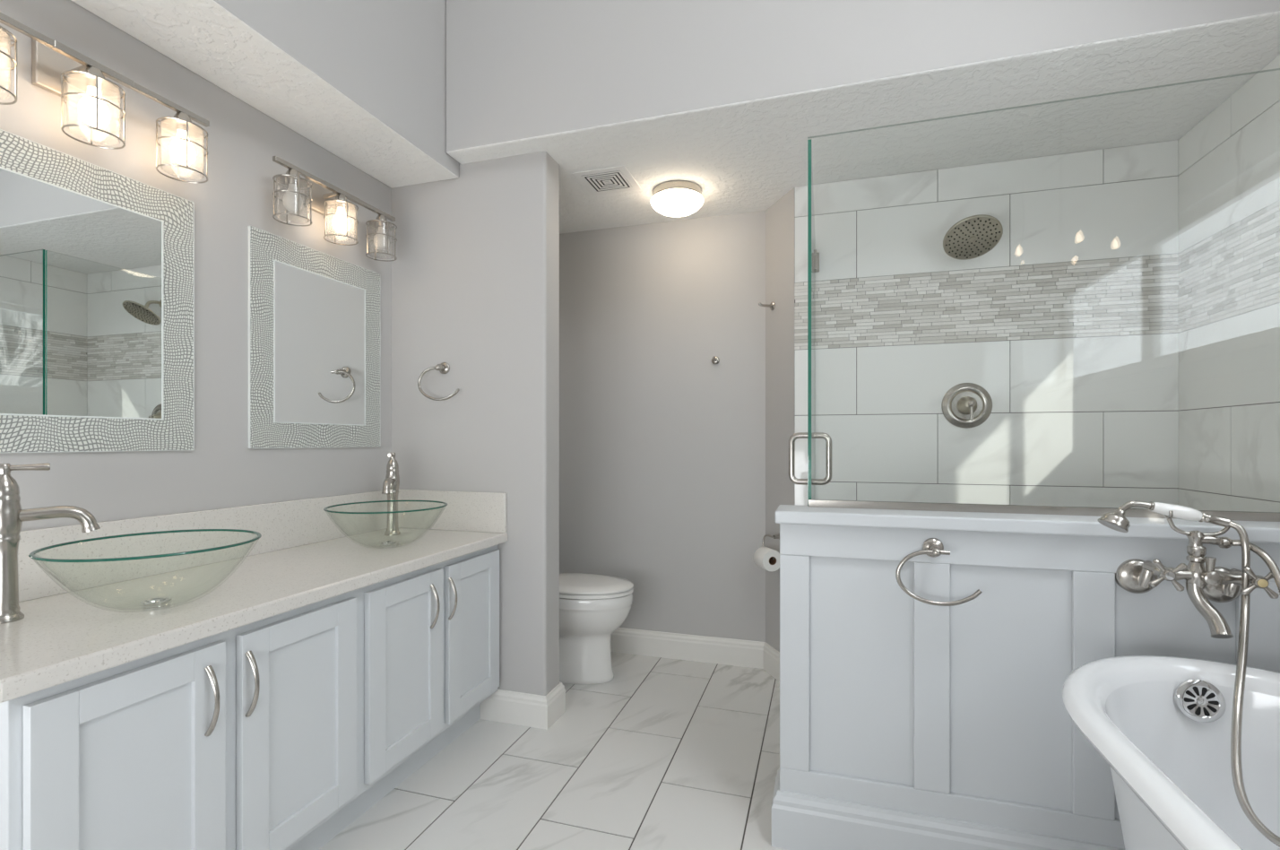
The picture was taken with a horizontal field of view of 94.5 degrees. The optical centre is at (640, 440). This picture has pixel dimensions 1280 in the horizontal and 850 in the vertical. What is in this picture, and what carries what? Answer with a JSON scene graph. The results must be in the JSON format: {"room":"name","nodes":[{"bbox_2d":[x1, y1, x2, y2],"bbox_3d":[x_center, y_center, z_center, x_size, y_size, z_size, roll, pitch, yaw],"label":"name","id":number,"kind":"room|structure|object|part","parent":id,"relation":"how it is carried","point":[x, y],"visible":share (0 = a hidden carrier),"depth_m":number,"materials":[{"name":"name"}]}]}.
{"room":"bathroom","nodes":[
{"label":"bathroom","id":0,"kind":"room"},
{"bbox_2d":[0,0,391,530],"bbox_3d":[-1.662,-0.475,1.089,0.120,3.300,3.335,0,0,17],"label":"wall","id":1,"kind":"structure","parent":0,"point":[220,471],"depth_m":1.87,"materials":[{"name":"grey paint"}]},
{"bbox_2d":[0,129,194,452],"bbox_3d":[-1.458,-0.350,1.519,0.012,0.758,0.612,0,0,17],"label":"wall mirror","id":2,"kind":"object","parent":1,"relation":"attached to","point":[97,263],"visible":1,"depth_m":1.55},
{"bbox_2d":[0,168,162,418],"bbox_3d":[-1.459,-0.350,1.519,0.011,0.572,0.426,0,0,17],"label":"mirror glass","id":3,"kind":"object","parent":2,"relation":"attached to","point":[81,271],"depth_m":1.52,"materials":[{"name":"silver metal"}]},
{"bbox_2d":[0,12,209,183],"bbox_3d":[-1.391,-0.874,1.494,0.157,0.226,0.576,0,0,17],"label":"vanity light","id":4,"kind":"object","parent":1,"relation":"attached to","point":[57,68],"visible":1,"depth_m":1.48,"materials":[{"name":"silver glass"}]},
{"bbox_2d":[0,27,10,43],"bbox_3d":[-1.436,-0.908,1.283,0.098,0.050,0.098,0,0,17],"label":"socket","id":5,"kind":"object","parent":4,"relation":"attached to","point":[4,38],"depth_m":1.31,"materials":[{"name":"silver metal"}]},
{"bbox_3d":[-1.436,-0.831,1.283,0.099,0.127,0.099,0,0,17],"label":"lamp shade","id":6,"kind":"part","parent":4,"relation":"part of","materials":[{"name":"clear glass"}]},
{"bbox_3d":[-1.456,-0.929,1.514,0.019,0.116,0.150,0,0,17],"label":"plate","id":7,"kind":"part","parent":4,"relation":"part of","materials":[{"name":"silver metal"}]},
{"bbox_3d":[-1.411,-0.940,1.500,0.081,0.024,0.018,0,0,17],"label":"mounting arm","id":8,"kind":"part","parent":4,"relation":"part of","materials":[{"name":"silver metal"}]},
{"bbox_3d":[-1.373,-0.831,1.488,0.099,0.127,0.099,0,0,17],"label":"lamp shade","id":9,"kind":"part","parent":4,"relation":"part of","materials":[{"name":"clear glass"}]},
{"bbox_2d":[67,66,120,96],"bbox_3d":[-1.373,-0.908,1.488,0.098,0.050,0.098,0,0,17],"label":"socket","id":10,"kind":"object","parent":4,"relation":"attached to","point":[86,78],"depth_m":1.48,"materials":[{"name":"silver metal"}]},
{"bbox_3d":[-1.373,-0.838,1.488,0.061,0.094,0.061,0,0,17],"label":"bulb","id":11,"kind":"part","parent":4,"relation":"part of","materials":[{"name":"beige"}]},
{"bbox_2d":[160,112,203,137],"bbox_3d":[-1.309,-0.908,1.694,0.098,0.050,0.098,0,0,17],"label":"socket","id":12,"kind":"object","parent":4,"relation":"attached to","point":[181,122],"depth_m":1.68,"materials":[{"name":"silver metal"}]},
{"bbox_3d":[-1.309,-0.838,1.694,0.061,0.094,0.061,0,0,17],"label":"bulb","id":13,"kind":"part","parent":4,"relation":"part of","materials":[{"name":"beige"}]},
{"bbox_3d":[-1.309,-0.831,1.694,0.099,0.127,0.099,0,0,17],"label":"lamp shade","id":14,"kind":"part","parent":4,"relation":"part of","materials":[{"name":"clear glass"}]},
{"bbox_2d":[17,490,387,602],"bbox_3d":[-1.342,0.301,1.884,0.019,0.168,1.604,0,0,17],"label":"backsplash","id":15,"kind":"structure","parent":1,"relation":"attached to","point":[282,524],"depth_m":1.76,"materials":[{"name":"white stone"}]},
{"bbox_2d":[247,224,380,448],"bbox_3d":[-1.222,-0.348,2.280,0.012,0.749,0.612,0,0,17],"label":"wall mirror","id":16,"kind":"object","parent":1,"relation":"attached to","point":[314,315],"visible":1,"depth_m":2.22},
{"bbox_2d":[275,260,364,424],"bbox_3d":[-1.223,-0.348,2.281,0.011,0.563,0.426,0,0,17],"label":"mirror glass","id":17,"kind":"object","parent":16,"relation":"attached to","point":[320,315],"depth_m":2.25,"materials":[{"name":"silver metal"}]},
{"bbox_2d":[272,155,397,261],"bbox_3d":[-1.154,-0.874,2.256,0.157,0.226,0.576,0,0,17],"label":"vanity light","id":18,"kind":"object","parent":1,"relation":"attached to","point":[323,197],"visible":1,"depth_m":2.23,"materials":[{"name":"silver glass"}]},
{"bbox_2d":[276,168,309,188],"bbox_3d":[-1.200,-0.908,2.045,0.098,0.050,0.098,0,0,17],"label":"socket","id":19,"kind":"object","parent":18,"relation":"attached to","point":[291,178],"depth_m":2.04,"materials":[{"name":"silver metal"}]},
{"bbox_3d":[-1.200,-0.838,2.045,0.061,0.094,0.061,0,0,17],"label":"bulb","id":20,"kind":"part","parent":18,"relation":"part of","materials":[{"name":"white glass"}]},
{"bbox_3d":[-1.220,-0.929,2.276,0.019,0.116,0.150,0,0,17],"label":"plate","id":21,"kind":"part","parent":18,"relation":"part of","materials":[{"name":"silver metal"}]},
{"bbox_3d":[-1.175,-0.940,2.262,0.081,0.024,0.018,0,0,17],"label":"mounting arm","id":22,"kind":"part","parent":18,"relation":"part of","materials":[{"name":"silver metal"}]},
{"bbox_2d":[326,193,355,210],"bbox_3d":[-1.136,-0.908,2.251,0.098,0.050,0.098,0,0,17],"label":"socket","id":23,"kind":"object","parent":18,"relation":"attached to","point":[341,203],"depth_m":2.24,"materials":[{"name":"silver metal"}]},
{"bbox_3d":[-1.136,-0.838,2.251,0.061,0.094,0.061,0,0,17],"label":"bulb","id":24,"kind":"part","parent":18,"relation":"part of","materials":[{"name":"beige glass"}]},
{"bbox_3d":[-1.136,-0.831,2.251,0.099,0.127,0.099,0,0,17],"label":"lamp shade","id":25,"kind":"part","parent":18,"relation":"part of","materials":[{"name":"clear glass"}]},
{"bbox_2d":[368,214,394,229],"bbox_3d":[-1.073,-0.908,2.456,0.098,0.050,0.098,0,0,17],"label":"socket","id":26,"kind":"object","parent":18,"relation":"attached to","point":[380,222],"depth_m":2.44,"materials":[{"name":"silver metal"}]},
{"bbox_3d":[-1.073,-0.838,2.456,0.061,0.094,0.061,0,0,17],"label":"bulb","id":27,"kind":"part","parent":18,"relation":"part of","materials":[{"name":"white glass"}]},
{"bbox_2d":[70,0,458,188],"bbox_3d":[-1.419,-1.627,1.071,0.354,0.995,3.205,0,0,17],"label":"soffit","id":28,"kind":"structure","parent":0,"point":[363,81],"depth_m":1.98,"materials":[{"name":"grey paint"}]},
{"bbox_2d":[391,151,559,695],"bbox_3d":[-0.787,-0.018,2.626,0.880,2.385,0.140,0,0,17],"label":"wall partition","id":29,"kind":"structure","parent":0,"point":[475,271],"depth_m":2.50,"materials":[{"name":"grey paint"}]},
{"bbox_2d":[417,362,459,400],"bbox_3d":[-0.853,-0.256,2.541,0.207,0.171,0.061,0,0,17],"label":"towel ring","id":30,"kind":"object","parent":29,"relation":"attached to","point":[444,367],"visible":1,"depth_m":2.54,"materials":[{"name":"silver metal"}]},
{"bbox_3d":[-0.858,-0.315,2.542,0.052,0.052,0.061,0,0,17],"label":"post","id":31,"kind":"part","parent":30,"relation":"part of","materials":[{"name":"silver metal"}]},
{"bbox_2d":[480,681,565,729],"bbox_3d":[-0.602,1.111,2.569,0.528,0.128,0.176,0,0,17],"label":"baseboard","id":32,"kind":"structure","parent":29,"relation":"attached to","point":[514,707],"depth_m":2.46,"materials":[{"name":"white paint"}]},
{"bbox_2d":[319,651,787,849],"bbox_3d":[0.072,1.205,1.085,3.394,0.060,4.315,0,0,17],"label":"floor","id":33,"kind":"structure","parent":0,"point":[664,753],"depth_m":2.06,"materials":[{"name":"white tile"}]},
{"bbox_2d":[0,544,499,849],"bbox_3d":[-1.062,0.799,1.816,0.594,0.752,1.569,0,0,17],"label":"vanity cabinet","id":34,"kind":"object","parent":33,"relation":"on","point":[280,731],"visible":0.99,"depth_m":1.43,"materials":[{"name":"white paint"}]},
{"bbox_3d":[-0.996,0.738,1.175,0.020,0.570,0.346,0,0,17],"label":"door","id":35,"kind":"part","parent":34,"relation":"part of","materials":[{"name":"white paint"}]},
{"bbox_3d":[-0.933,0.569,1.291,0.036,0.153,0.014,0,0,17],"label":"handle","id":36,"kind":"part","parent":34,"relation":"part of","materials":[{"name":"silver metal"}]},
{"bbox_3d":[-0.904,0.569,1.382,0.036,0.153,0.014,0,0,17],"label":"handle","id":37,"kind":"part","parent":34,"relation":"part of","materials":[{"name":"silver metal"}]},
{"bbox_2d":[0,489,507,702],"bbox_3d":[-1.070,0.320,1.800,0.587,0.206,1.604,0,0,17],"label":"countertop","id":38,"kind":"structure","parent":34,"relation":"on","point":[300,557],"depth_m":1.62,"materials":[{"name":"white stone"}]},
{"bbox_2d":[0,462,100,623],"bbox_3d":[-1.311,0.217,1.301,0.181,0.336,0.060,0,0,-35],"label":"faucet","id":39,"kind":"object","parent":38,"relation":"on","point":[12,514],"visible":1,"depth_m":1.26,"materials":[{"name":"silver metal"}]},
{"bbox_3d":[-1.332,0.058,1.291,0.064,0.017,0.017,0,0,-41],"label":"lever handle","id":40,"kind":"part","parent":39,"relation":"part of","materials":[{"name":"silver metal"}]},
{"bbox_3d":[-1.298,0.177,1.321,0.138,0.065,0.032,0,0,-41],"label":"spout","id":41,"kind":"part","parent":39,"relation":"part of","materials":[{"name":"silver metal"}]},
{"bbox_2d":[28,528,261,612],"bbox_3d":[-1.123,0.310,1.374,0.413,0.150,0.413,0,0,17],"label":"vessel sink","id":42,"kind":"object","parent":38,"relation":"on","point":[155,602],"visible":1,"depth_m":1.35,"materials":[{"name":"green glass"}]},
{"bbox_2d":[323,500,447,548],"bbox_3d":[-0.915,0.310,2.147,0.413,0.150,0.413,0,0,17],"label":"vessel sink","id":43,"kind":"object","parent":38,"relation":"on","point":[387,544],"visible":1,"depth_m":2.12,"materials":[{"name":"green glass"}]},
{"bbox_2d":[381,452,400,535],"bbox_3d":[-1.004,0.217,2.370,0.060,0.336,0.182,0,0,-11],"label":"faucet","id":44,"kind":"object","parent":38,"relation":"on","point":[391,485],"visible":1,"depth_m":2.41,"materials":[{"name":"silver metal"}]},
{"bbox_3d":[-0.998,0.177,2.349,0.032,0.065,0.138,0,0,-13],"label":"spout","id":45,"kind":"part","parent":44,"relation":"part of","materials":[{"name":"silver metal"}]},
{"bbox_3d":[-0.880,0.738,1.546,0.020,0.570,0.354,0,0,17],"label":"door","id":46,"kind":"part","parent":34,"relation":"part of","materials":[{"name":"white paint"}]},
{"bbox_3d":[-0.761,0.738,1.932,0.020,0.570,0.356,0,0,17],"label":"door","id":47,"kind":"part","parent":34,"relation":"part of","materials":[{"name":"white paint"}]},
{"bbox_3d":[-0.704,0.569,2.030,0.036,0.153,0.014,0,0,17],"label":"handle","id":48,"kind":"part","parent":34,"relation":"part of","materials":[{"name":"silver metal"}]},
{"bbox_3d":[-0.673,0.569,2.128,0.036,0.153,0.014,0,0,17],"label":"handle","id":49,"kind":"part","parent":34,"relation":"part of","materials":[{"name":"silver metal"}]},
{"bbox_3d":[-0.646,0.738,2.303,0.020,0.570,0.346,0,0,17],"label":"door","id":50,"kind":"part","parent":34,"relation":"part of","materials":[{"name":"white paint"}]},
{"bbox_2d":[559,572,633,683],"bbox_3d":[-0.400,0.775,2.988,0.762,0.800,0.440,0,0,17],"label":"toilet","id":51,"kind":"object","parent":33,"relation":"on","point":[592,606],"visible":0.47,"depth_m":2.85,"materials":[{"name":"white ceramic"}]},
{"bbox_3d":[-0.270,0.733,2.947,0.489,0.018,0.374,0,0,17],"label":"seat","id":52,"kind":"part","parent":51,"relation":"part of","materials":[{"name":"white ceramic"}]},
{"bbox_3d":[-0.272,0.706,2.948,0.494,0.030,0.374,0,0,17],"label":"lid","id":53,"kind":"part","parent":51,"relation":"part of","materials":[{"name":"white ceramic"}]},
{"bbox_2d":[1062,655,1279,849],"bbox_3d":[1.023,0.836,0.649,0.690,0.679,1.525,0,0,17],"label":"bathtub","id":54,"kind":"object","parent":33,"relation":"on","point":[1162,725],"visible":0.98,"depth_m":1.25,"materials":[{"name":"white ceramic"}]},
{"bbox_2d":[1105,680,1279,849],"bbox_3d":[1.023,0.765,0.649,0.550,0.460,1.385,0,0,17],"label":"basin","id":55,"kind":"object","parent":54,"relation":"in","point":[1183,727],"depth_m":1.27,"materials":[{"name":"white ceramic"}]},
{"bbox_3d":[1.223,0.568,1.292,0.088,0.088,0.024,0,0,17],"label":"overflow plate","id":56,"kind":"part","parent":54,"relation":"part of","materials":[{"name":"silver metal"}]},
{"bbox_3d":[0.670,1.125,2.295,0.120,0.100,0.950,0,0,17],"label":"trim","id":57,"kind":"structure","parent":33,"relation":"on","visible":0},
{"bbox_2d":[788,138,831,506],"bbox_3d":[0.667,0.065,2.291,0.135,1.996,0.958,0,0,17],"label":"shower door","id":58,"kind":"structure","parent":57,"relation":"on","point":[813,257],"depth_m":1.90,"materials":[{"name":"clear glass"}]},
{"bbox_3d":[0.515,0.058,1.924,0.062,0.169,0.019,0,0,17],"label":"pull handle","id":59,"kind":"part","parent":58,"relation":"part of","materials":[{"name":"silver metal"}]},
{"bbox_3d":[0.666,0.065,2.285,0.010,1.996,0.946,0,0,17],"label":"glass pane","id":60,"kind":"part","parent":58,"relation":"part of","materials":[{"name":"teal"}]},
{"bbox_3d":[0.585,0.058,1.902,0.062,0.169,0.019,0,0,17],"label":"pull handle","id":61,"kind":"part","parent":58,"relation":"part of","materials":[{"name":"silver metal"}]},
{"bbox_2d":[559,210,765,641],"bbox_3d":[0.015,-0.018,3.319,1.363,2.385,0.120,0,0,17],"label":"wall","id":62,"kind":"structure","parent":0,"point":[662,445],"depth_m":3.21,"materials":[{"name":"grey paint"}]},
{"bbox_2d":[610,627,779,682],"bbox_3d":[0.081,1.108,3.212,1.539,0.134,0.232,0,0,26],"label":"baseboard","id":63,"kind":"structure","parent":62,"relation":"attached to","point":[759,654],"depth_m":3.15,"materials":[{"name":"white paint"}]},
{"bbox_2d":[711,355,719,363],"bbox_3d":[0.393,-0.425,3.106,0.042,0.042,0.062,0,0,17],"label":"robe hook","id":64,"kind":"object","parent":62,"relation":"attached to","point":[715,359],"visible":1,"depth_m":3.12,"materials":[{"name":"silver metal"}]},
{"bbox_2d":[765,187,794,651],"bbox_3d":[0.704,-0.018,2.975,0.156,2.385,0.370,0,0,17],"label":"wall","id":65,"kind":"structure","parent":0,"point":[779,216],"depth_m":2.94,"materials":[{"name":"grey paint"}]},
{"bbox_2d":[758,302,775,310],"bbox_3d":[0.630,-0.677,2.967,0.082,0.042,0.042,0,0,-15],"label":"robe hook","id":66,"kind":"object","parent":65,"relation":"attached to","point":[772,305],"visible":1,"depth_m":2.96,"materials":[{"name":"silver metal"}]},
{"bbox_2d":[761,532,779,559],"bbox_3d":[0.652,0.506,2.893,0.077,0.126,0.125,0,0,-15],"label":"paper holder","id":67,"kind":"object","parent":65,"relation":"attached to","point":[774,536],"visible":0.58,"depth_m":2.88,"materials":[{"name":"silver metal"}]},
{"bbox_2d":[753,546,779,571],"bbox_3d":[0.622,0.575,2.879,0.104,0.104,0.101,0,0,-15],"label":"toilet roll","id":68,"kind":"object","parent":67,"relation":"hanging from","point":[762,556],"visible":0.97,"depth_m":2.84,"materials":[{"name":"white paper"}]},
{"bbox_3d":[0.672,0.467,2.880,0.044,0.048,0.048,0,0,-15],"label":"post","id":69,"kind":"part","parent":67,"relation":"part of","materials":[{"name":"silver metal"}]},
{"bbox_2d":[445,0,1279,233],"bbox_3d":[0.727,-1.657,2.566,2.860,0.935,1.137,0,0,17],"label":"ceiling","id":70,"kind":"structure","parent":0,"point":[726,98],"depth_m":2.17,"materials":[{"name":"grey paint"}]},
{"bbox_2d":[571,164,641,195],"bbox_3d":[-0.149,-1.186,2.711,0.250,0.007,0.250,0,0,17],"label":"air vent","id":71,"kind":"object","parent":70,"relation":"in","point":[613,179],"visible":1,"depth_m":2.69,"materials":[{"name":"white plastic"}]},
{"bbox_2d":[650,180,703,216],"bbox_3d":[0.176,-1.134,2.814,0.252,0.112,0.252,0,0,17],"label":"ceiling light","id":72,"kind":"object","parent":70,"relation":"attached to","point":[672,198],"visible":1,"depth_m":2.73,"materials":[{"name":"white glass"}]},
{"bbox_2d":[794,139,1179,508],"bbox_3d":[1.430,-0.007,2.564,1.475,2.365,0.017,0,0,17],"label":"wall","id":73,"kind":"structure","parent":0,"point":[1068,324],"depth_m":2.52,"materials":[{"name":"white tile"}]},
{"bbox_2d":[941,382,992,428],"bbox_3d":[1.401,-0.152,2.522,0.196,0.196,0.082,0,0,17],"label":"shower valve","id":74,"kind":"object","parent":73,"relation":"attached to","point":[965,405],"visible":1,"depth_m":2.54,"materials":[{"name":"silver metal"}]},
{"bbox_3d":[1.397,-0.126,2.495,0.028,0.084,0.028,0,0,17],"label":"lever","id":75,"kind":"part","parent":74,"relation":"part of","materials":[{"name":"silver metal"}]},
{"bbox_2d":[942,214,1003,259],"bbox_3d":[1.374,-0.864,2.456,0.216,0.183,0.223,0,0,17],"label":"shower","id":76,"kind":"object","parent":73,"relation":"attached to","point":[972,237],"visible":1,"depth_m":2.43,"materials":[{"name":"silver metal"}]},
{"bbox_2d":[779,523,1279,847],"bbox_3d":[1.130,0.708,1.580,1.466,0.935,0.142,0,0,17],"label":"wall","id":77,"kind":"structure","parent":0,"point":[890,698],"depth_m":1.59,"materials":[{"name":"white paint"}]},
{"bbox_2d":[895,537,982,605],"bbox_3d":[0.791,0.349,1.578,0.207,0.171,0.061,0,0,17],"label":"towel ring","id":78,"kind":"object","parent":77,"relation":"attached to","point":[931,547],"visible":1,"depth_m":1.57,"materials":[{"name":"silver metal"}]},
{"bbox_3d":[0.787,0.290,1.580,0.052,0.052,0.061,0,0,17],"label":"post","id":79,"kind":"part","parent":78,"relation":"part of","materials":[{"name":"silver metal"}]},
{"bbox_2d":[771,767,1124,849],"bbox_3d":[1.116,1.097,1.573,1.488,0.155,0.164,0,0,17],"label":"baseboard","id":80,"kind":"structure","parent":77,"relation":"attached to","point":[800,821],"depth_m":1.64,"materials":[{"name":"white paint"}]},
{"bbox_2d":[774,504,1279,544],"bbox_3d":[1.122,0.222,1.577,1.479,0.037,0.180,0,0,17],"label":"trim","id":81,"kind":"structure","parent":77,"relation":"on","point":[1258,531],"depth_m":1.55,"materials":[{"name":"white paint"}]},
{"bbox_2d":[807,499,1279,521],"bbox_3d":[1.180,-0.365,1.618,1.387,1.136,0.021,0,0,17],"label":"ledge","id":82,"kind":"object","parent":81,"relation":"on","point":[1236,515],"visible":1,"depth_m":1.65,"materials":[{"name":"white"}]},
{"bbox_2d":[1114,510,1279,638],"bbox_3d":[1.293,0.300,1.379,0.252,0.286,0.173,0,0,17],"label":"tub faucet","id":83,"kind":"object","parent":77,"relation":"attached to","point":[1204,583],"visible":0.97,"depth_m":1.35,"materials":[{"name":"silver metal"}]},
{"bbox_3d":[1.228,0.322,1.421,0.034,0.067,0.090,0,0,1],"label":"union arm","id":84,"kind":"part","parent":83,"relation":"part of","materials":[{"name":"silver metal"}]},
{"bbox_3d":[1.195,0.303,1.349,0.070,0.070,0.047,0,0,17],"label":"cross handle","id":85,"kind":"part","parent":83,"relation":"part of","materials":[{"name":"silver metal"}]},
{"bbox_2d":[1097,500,1279,847],"bbox_3d":[1.191,0.430,1.210,0.301,0.577,0.394,0,0,17],"label":"shower","id":86,"kind":"object","parent":83,"relation":"attached to","point":[1116,520],"visible":1,"depth_m":1.28,"materials":[{"name":"silver metal"}]},
{"bbox_3d":[1.285,0.384,1.335,0.040,0.117,0.089,0,0,-8],"label":"spout","id":87,"kind":"part","parent":83,"relation":"part of","materials":[{"name":"silver metal"}]},
{"bbox_3d":[1.284,0.294,1.330,0.032,0.063,0.025,0,0,17],"label":"diverter lever","id":88,"kind":"part","parent":83,"relation":"part of","materials":[{"name":"silver metal"}]},
{"bbox_3d":[1.386,0.331,1.371,0.034,0.067,0.090,0,0,1],"label":"union arm","id":89,"kind":"part","parent":83,"relation":"part of","materials":[{"name":"silver metal"}]},
{"bbox_3d":[1.352,0.308,1.300,0.068,0.068,0.047,0,0,17],"label":"cross handle","id":90,"kind":"part","parent":83,"relation":"part of","materials":[{"name":"silver metal"}]},
{"bbox_2d":[1177,53,1279,511],"bbox_3d":[1.994,-0.007,1.879,0.017,2.365,0.960,0,0,17],"label":"wall","id":91,"kind":"structure","parent":0,"point":[1229,262],"depth_m":2.03,"materials":[{"name":"white tile"}]}
]}

